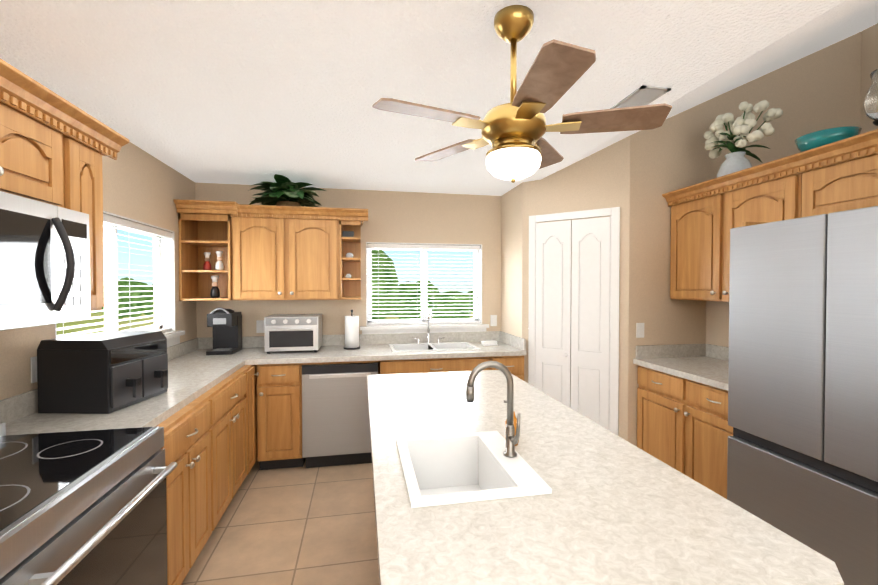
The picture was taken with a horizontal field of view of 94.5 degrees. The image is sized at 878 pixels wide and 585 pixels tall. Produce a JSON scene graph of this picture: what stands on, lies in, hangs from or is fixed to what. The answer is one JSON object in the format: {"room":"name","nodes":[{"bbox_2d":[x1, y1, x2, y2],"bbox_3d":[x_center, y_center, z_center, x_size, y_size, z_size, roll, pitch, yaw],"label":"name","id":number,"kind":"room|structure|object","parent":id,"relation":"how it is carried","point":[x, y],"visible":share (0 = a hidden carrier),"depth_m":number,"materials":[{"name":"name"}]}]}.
{"room":"kitchen","nodes":[
{"label":"kitchen","id":0,"kind":"room"},
{"bbox_2d":[181,458,379,584],"bbox_3d":[1.334,1.498,0.610,6.040,0.060,7.640,0,1,-11],"label":"floor","id":1,"kind":"structure","parent":0,"point":[303,525],"depth_m":2.43,"materials":[{"name":"tile"}]},
{"bbox_2d":[0,422,176,584],"bbox_3d":[-1.326,0.890,1.202,0.736,1.135,0.767,0,1,-11],"label":"range","id":2,"kind":"object","parent":1,"relation":"on","point":[88,507],"visible":1,"depth_m":1.26,"materials":[{"name":"silver metal"}]},
{"bbox_2d":[152,391,219,584],"bbox_3d":[-1.507,1.011,1.904,0.647,0.870,0.666,0,1,-11],"label":"base cabinet","id":3,"kind":"object","parent":1,"relation":"on","point":[192,431],"depth_m":1.95,"materials":[{"name":"brown wood"}]},
{"bbox_2d":[6,359,243,434],"bbox_3d":[-1.623,0.549,2.307,0.577,0.040,1.517,0,1,-11],"label":"countertop","id":4,"kind":"structure","parent":3,"relation":"on","point":[186,381],"depth_m":1.85,"materials":[{"name":"beige stone"}]},
{"bbox_2d":[37,331,167,413],"bbox_3d":[-1.588,0.371,1.987,0.380,0.325,0.380,0,1,1],"label":"bread box","id":5,"kind":"object","parent":4,"relation":"on","point":[107,372],"visible":1,"depth_m":1.80,"materials":[{"name":"black plastic"}]},
{"bbox_2d":[208,367,247,518],"bbox_3d":[-1.623,1.001,2.505,0.647,0.870,0.836,0,1,-11],"label":"base cabinet","id":6,"kind":"object","parent":1,"relation":"on","point":[225,421],"depth_m":2.60,"materials":[{"name":"brown wood"}]},
{"bbox_2d":[244,363,263,473],"bbox_3d":[-1.674,0.994,2.950,0.715,0.870,0.332,0,1,-11],"label":"base cabinet","id":7,"kind":"object","parent":1,"relation":"on","point":[255,370],"depth_m":3.15,"materials":[{"name":"brown wood"}]},
{"bbox_2d":[264,363,311,469],"bbox_3d":[-1.316,0.985,3.464,0.351,0.870,0.710,0,1,-11],"label":"base cabinet","id":8,"kind":"object","parent":1,"relation":"on","point":[282,381],"depth_m":3.20,"materials":[{"name":"brown wood"}]},
{"bbox_2d":[168,339,525,362],"bbox_3d":[-0.707,0.528,3.596,2.864,0.040,0.668,0,1,-11],"label":"countertop","id":9,"kind":"structure","parent":8,"relation":"on","point":[368,352],"depth_m":3.40,"materials":[{"name":"beige stone"}]},
{"bbox_2d":[206,308,241,354],"bbox_3d":[-1.827,0.315,3.464,0.200,0.388,0.280,0,1,-11],"label":"coffee maker","id":10,"kind":"object","parent":9,"relation":"on","point":[225,324],"visible":1,"depth_m":3.46,"materials":[{"name":"black plastic"}]},
{"bbox_2d":[264,314,321,353],"bbox_3d":[-1.264,0.355,3.556,0.430,0.305,0.413,0,1,-11],"label":"toaster oven","id":11,"kind":"object","parent":9,"relation":"on","point":[293,332],"visible":1,"depth_m":3.40,"materials":[{"name":"silver metal"}]},
{"bbox_2d":[344,310,359,349],"bbox_3d":[-0.788,0.330,3.675,0.150,0.352,0.150,0,1,-11],"label":"paper towel","id":12,"kind":"object","parent":9,"relation":"on","point":[351,332],"visible":1,"depth_m":3.62,"materials":[{"name":"white paper"}]},
{"bbox_2d":[412,308,444,342],"bbox_3d":[-0.089,0.327,3.906,0.322,0.350,0.180,0,1,-11],"label":"faucet","id":13,"kind":"object","parent":9,"relation":"on","point":[429,319],"visible":0.88,"depth_m":3.96,"materials":[{"name":"silver metal"}]},
{"bbox_2d":[481,340,497,345],"bbox_3d":[0.478,0.482,3.870,0.150,0.040,0.080,0,1,-11],"label":"tray","id":14,"kind":"object","parent":9,"relation":"on","point":[489,343],"visible":1,"depth_m":3.84,"materials":[{"name":"ceramic"}]},
{"bbox_2d":[302,363,377,467],"bbox_3d":[-0.846,0.997,3.551,0.599,0.843,0.602,0,1,-11],"label":"dishwasher","id":15,"kind":"object","parent":1,"relation":"on","point":[335,422],"visible":0.71,"depth_m":3.27,"materials":[{"name":"silver metal"}]},
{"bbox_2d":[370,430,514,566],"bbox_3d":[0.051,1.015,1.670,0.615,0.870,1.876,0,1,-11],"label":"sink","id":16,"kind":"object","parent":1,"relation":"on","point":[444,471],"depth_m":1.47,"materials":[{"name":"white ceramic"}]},
{"bbox_2d":[367,370,843,584],"bbox_3d":[0.182,0.560,1.683,0.920,0.040,2.004,0,1,-11],"label":"island countertop","id":17,"kind":"structure","parent":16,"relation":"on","point":[588,506],"depth_m":1.01,"materials":[{"name":"beige stone"}]},
{"bbox_2d":[466,361,520,457],"bbox_3d":[0.176,0.376,1.285,0.170,0.311,0.103,0,1,-11],"label":"island faucet","id":18,"kind":"object","parent":17,"relation":"on","point":[512,439],"visible":1,"depth_m":1.31,"materials":[{"name":"silver metal"}]},
{"bbox_2d":[504,400,518,445],"bbox_3d":[0.258,0.463,1.454,0.055,0.159,0.047,0,1,-11],"label":"soap dispenser","id":19,"kind":"object","parent":17,"relation":"on","point":[514,419],"visible":0.27,"depth_m":1.44,"materials":[{"name":"orange"}]},
{"bbox_2d":[464,347,523,380],"bbox_3d":[0.508,0.978,3.851,0.385,0.870,0.639,0,1,-11],"label":"base cabinet","id":20,"kind":"object","parent":1,"relation":"on","point":[514,363],"depth_m":3.54,"materials":[{"name":"brown wood"}]},
{"bbox_2d":[633,344,733,498],"bbox_3d":[1.921,0.927,2.757,0.668,1.010,0.963,0,1,-11],"label":"base cabinet","id":21,"kind":"object","parent":1,"relation":"on","point":[684,427],"visible":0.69,"depth_m":2.76,"materials":[{"name":"brown wood"}]},
{"bbox_2d":[727,206,877,584],"bbox_3d":[2.020,0.558,1.791,0.816,1.780,0.906,0,1,-11],"label":"refrigerator","id":22,"kind":"object","parent":1,"relation":"on","point":[802,459],"visible":0.81,"depth_m":1.76,"materials":[{"name":"silver metal"}]},
{"bbox_2d":[0,23,877,446],"bbox_3d":[1.334,-0.532,0.576,6.040,4.000,7.640,0,1,-11],"label":"wall","id":23,"kind":"structure","parent":0,"point":[634,177],"depth_m":3.36,"materials":[{"name":"paint"}]},
{"bbox_2d":[30,356,36,382],"bbox_3d":[-1.824,0.347,1.846,0.008,0.116,0.070,0,1,-11],"label":"electrical outlet plate","id":24,"kind":"object","parent":23,"relation":"attached to","point":[33,360],"visible":0.4,"depth_m":1.82,"materials":[{"name":"white plastic"}]},
{"bbox_2d":[0,86,75,210],"bbox_3d":[-1.516,-0.464,1.138,0.349,0.316,0.760,0,1,-11],"label":"upper cabinet","id":25,"kind":"object","parent":23,"relation":"attached to","point":[54,148],"depth_m":1.39,"materials":[{"name":"brown wood"}]},
{"bbox_2d":[0,191,90,330],"bbox_3d":[-1.448,-0.089,1.157,0.486,0.414,0.752,0,1,-11],"label":"microwave","id":26,"kind":"object","parent":25,"relation":"attached to","point":[44,263],"visible":1,"depth_m":1.32,"materials":[{"name":"silver metal"}]},
{"bbox_2d":[72,126,111,310],"bbox_3d":[-1.611,-0.275,1.633,0.349,0.710,0.238,0,1,-11],"label":"upper cabinet","id":27,"kind":"object","parent":23,"relation":"attached to","point":[87,151],"depth_m":1.70,"materials":[{"name":"brown wood"}]},
{"bbox_2d":[0,339,199,422],"bbox_3d":[-1.809,0.488,1.794,0.018,0.100,3.788,0,1,-11],"label":"backsplash","id":28,"kind":"structure","parent":23,"relation":"attached to","point":[14,407],"depth_m":1.77,"materials":[{"name":"beige stone"}]},
{"bbox_2d":[55,211,184,346],"bbox_3d":[-2.027,-0.025,2.584,0.195,0.900,1.420,0,1,-11],"label":"window","id":29,"kind":"structure","parent":23,"relation":"in","point":[160,263],"depth_m":3.15,"materials":[{"name":"white plastic"}]},
{"bbox_2d":[56,214,171,337],"bbox_3d":[-2.015,-0.075,2.586,0.050,0.772,1.260,0,1,-11],"label":"window blinds","id":30,"kind":"object","parent":29,"relation":"attached to","point":[116,221],"visible":0.56,"depth_m":2.66,"materials":[{"name":"white plastic"}]},
{"bbox_2d":[256,320,264,332],"bbox_3d":[-1.647,0.315,3.747,0.070,0.116,0.008,0,1,-11],"label":"outlet","id":31,"kind":"object","parent":23,"relation":"attached to","point":[259,326],"visible":0.85,"depth_m":3.74,"materials":[{"name":"white plastic"}]},
{"bbox_2d":[173,199,367,300],"bbox_3d":[-1.390,-0.338,3.563,1.511,0.803,0.444,0,1,-11],"label":"upper cabinet","id":32,"kind":"object","parent":23,"relation":"attached to","point":[272,252],"visible":1,"depth_m":3.46,"materials":[{"name":"brown wood"}]},
{"bbox_2d":[203,252,210,269],"bbox_3d":[-2.014,-0.270,3.530,0.065,0.163,0.065,0,1,-11],"label":"chef figurine","id":33,"kind":"object","parent":32,"relation":"in","point":[207,265],"visible":0.94,"depth_m":3.51,"materials":[{"name":"red ceramic"}]},
{"bbox_2d":[210,275,219,297],"bbox_3d":[-1.940,-0.051,3.518,0.076,0.193,0.076,0,1,-11],"label":"chef figurine","id":34,"kind":"object","parent":32,"relation":"in","point":[215,292],"visible":1,"depth_m":3.50,"materials":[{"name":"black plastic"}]},
{"bbox_2d":[215,251,223,269],"bbox_3d":[-1.899,-0.274,3.511,0.068,0.172,0.068,0,1,-11],"label":"chef figurine","id":35,"kind":"object","parent":32,"relation":"in","point":[219,265],"visible":0.98,"depth_m":3.49,"materials":[{"name":"white ceramic"}]},
{"bbox_2d":[249,174,325,206],"bbox_3d":[-1.315,-0.809,3.483,0.695,0.295,0.614,0,1,-11],"label":"plant","id":36,"kind":"object","parent":32,"relation":"on","point":[284,191],"visible":0.94,"depth_m":3.46,"materials":[{"name":"green plant"}]},
{"bbox_2d":[342,231,353,277],"bbox_3d":[-0.827,-0.342,3.707,0.100,0.422,0.100,0,1,-11],"label":"cups","id":37,"kind":"object","parent":32,"relation":"in","point":[347,233],"visible":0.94,"depth_m":3.66,"materials":[{"name":"white ceramic"}]},
{"bbox_2d":[200,331,499,346],"bbox_3d":[-0.760,0.452,3.916,2.846,0.100,0.018,0,1,-11],"label":"backsplash","id":38,"kind":"structure","parent":23,"relation":"attached to","point":[450,337],"depth_m":3.98,"materials":[{"name":"beige stone"}]},
{"bbox_2d":[360,242,488,333],"bbox_3d":[-0.141,-0.031,4.091,1.290,0.920,0.195,0,1,-11],"label":"window","id":39,"kind":"structure","parent":23,"relation":"in","point":[420,328],"depth_m":4.08,"materials":[{"name":"white plastic"}]},
{"bbox_2d":[368,244,479,324],"bbox_3d":[-0.139,-0.081,4.078,1.130,0.792,0.050,0,1,-11],"label":"window blinds","id":40,"kind":"object","parent":39,"relation":"attached to","point":[412,246],"visible":0.88,"depth_m":4.06,"materials":[{"name":"white plastic"}]},
{"bbox_2d":[490,315,496,325],"bbox_3d":[0.562,0.288,4.171,0.070,0.116,0.010,0,1,-11],"label":"outlet","id":41,"kind":"object","parent":23,"relation":"attached to","point":[493,320],"visible":1,"depth_m":4.17,"materials":[{"name":"white plastic"}]},
{"bbox_2d":[500,331,525,350],"bbox_3d":[0.690,0.453,3.865,0.018,0.100,0.630,0,1,-11],"label":"backsplash","id":42,"kind":"structure","parent":23,"relation":"attached to","point":[516,341],"depth_m":3.79,"materials":[{"name":"beige stone"}]},
{"bbox_2d":[536,217,609,429],"bbox_3d":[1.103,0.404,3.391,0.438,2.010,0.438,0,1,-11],"label":"pantry door","id":43,"kind":"structure","parent":23,"relation":"in","point":[572,336],"depth_m":3.36,"materials":[{"name":"white wood"}]},
{"bbox_2d":[528,207,619,434],"bbox_3d":[1.103,0.375,3.390,0.744,2.092,0.018,1,1,34],"label":"door frame","id":44,"kind":"structure","parent":23,"relation":"attached to","point":[613,213],"depth_m":3.21,"materials":[{"name":"white wood"}]},
{"bbox_2d":[636,323,643,337],"bbox_3d":[1.571,0.295,3.166,0.070,0.116,0.010,0,1,-11],"label":"switch plate","id":45,"kind":"object","parent":23,"relation":"attached to","point":[639,330],"visible":1,"depth_m":3.16,"materials":[{"name":"white plastic"}]},
{"bbox_2d":[667,165,797,301],"bbox_3d":[2.077,-0.319,2.766,0.349,0.759,0.963,0,1,-11],"label":"upper cabinet","id":46,"kind":"object","parent":23,"relation":"attached to","point":[701,223],"depth_m":2.78,"materials":[{"name":"brown wood"}]},
{"bbox_2d":[704,100,782,177],"bbox_3d":[2.058,-0.984,2.784,0.426,0.568,0.510,0,1,-11],"label":"flowers","id":47,"kind":"object","parent":46,"relation":"on","point":[740,129],"visible":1,"depth_m":2.72,"materials":[{"name":"plant"}]},
{"bbox_2d":[798,145,877,217],"bbox_3d":[2.259,-0.528,1.817,0.349,0.309,0.958,0,1,-11],"label":"upper cabinet","id":48,"kind":"object","parent":23,"relation":"attached to","point":[833,177],"depth_m":2.06,"materials":[{"name":"brown wood"}]},
{"bbox_2d":[795,126,861,151],"bbox_3d":[2.142,-0.778,2.245,0.270,0.175,0.270,0,1,-11],"label":"bowl","id":49,"kind":"object","parent":48,"relation":"on","point":[812,140],"visible":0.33,"depth_m":2.16,"materials":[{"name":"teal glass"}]},
{"bbox_2d":[863,69,877,125],"bbox_3d":[2.254,-0.900,2.030,0.189,0.426,0.189,0,1,14],"label":"vase","id":50,"kind":"object","parent":48,"relation":"on","point":[870,104],"visible":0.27,"depth_m":2.04,"materials":[{"name":"glass"}]},
{"bbox_2d":[0,0,877,195],"bbox_3d":[1.334,-1.663,0.557,6.040,1.463,7.640,0,1,-11],"label":"ceiling","id":51,"kind":"structure","parent":0,"point":[247,92],"depth_m":1.74,"materials":[{"name":"white paint"}]},
{"bbox_2d":[372,5,671,182],"bbox_3d":[0.253,-0.663,1.380,0.950,0.564,0.928,0,1,-11],"label":"ceiling fan","id":52,"kind":"object","parent":51,"relation":"hanging from","point":[515,130],"visible":1,"depth_m":1.32,"materials":[{"name":"brown wood"}]},
{"bbox_2d":[610,85,670,108],"bbox_3d":[0.982,-0.951,2.029,0.150,0.009,0.300,0,1,-11],"label":"ceiling vent","id":53,"kind":"object","parent":51,"relation":"in","point":[642,95],"visible":0.62,"depth_m":1.97,"materials":[{"name":"metal"}]},
{"label":"outside","id":54,"kind":"structure","parent":0,"visible":0},
{"bbox_2d":[56,312,473,337],"bbox_3d":[-3.188,4.702,19.480,240.000,0.100,280.000,0,1,-11],"label":"ground","id":55,"kind":"structure","parent":54,"point":[75,323],"depth_m":52.09,"materials":[{"name":"green plant"}]},
{"bbox_2d":[94,249,473,319],"bbox_3d":[-14.175,0.921,85.389,139.894,9.157,147.159,0,1,-11],"label":"trees","id":56,"kind":"object","parent":55,"relation":"on","point":[380,254],"visible":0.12,"depth_m":24.93,"materials":[{"name":"green plant"}]}
]}

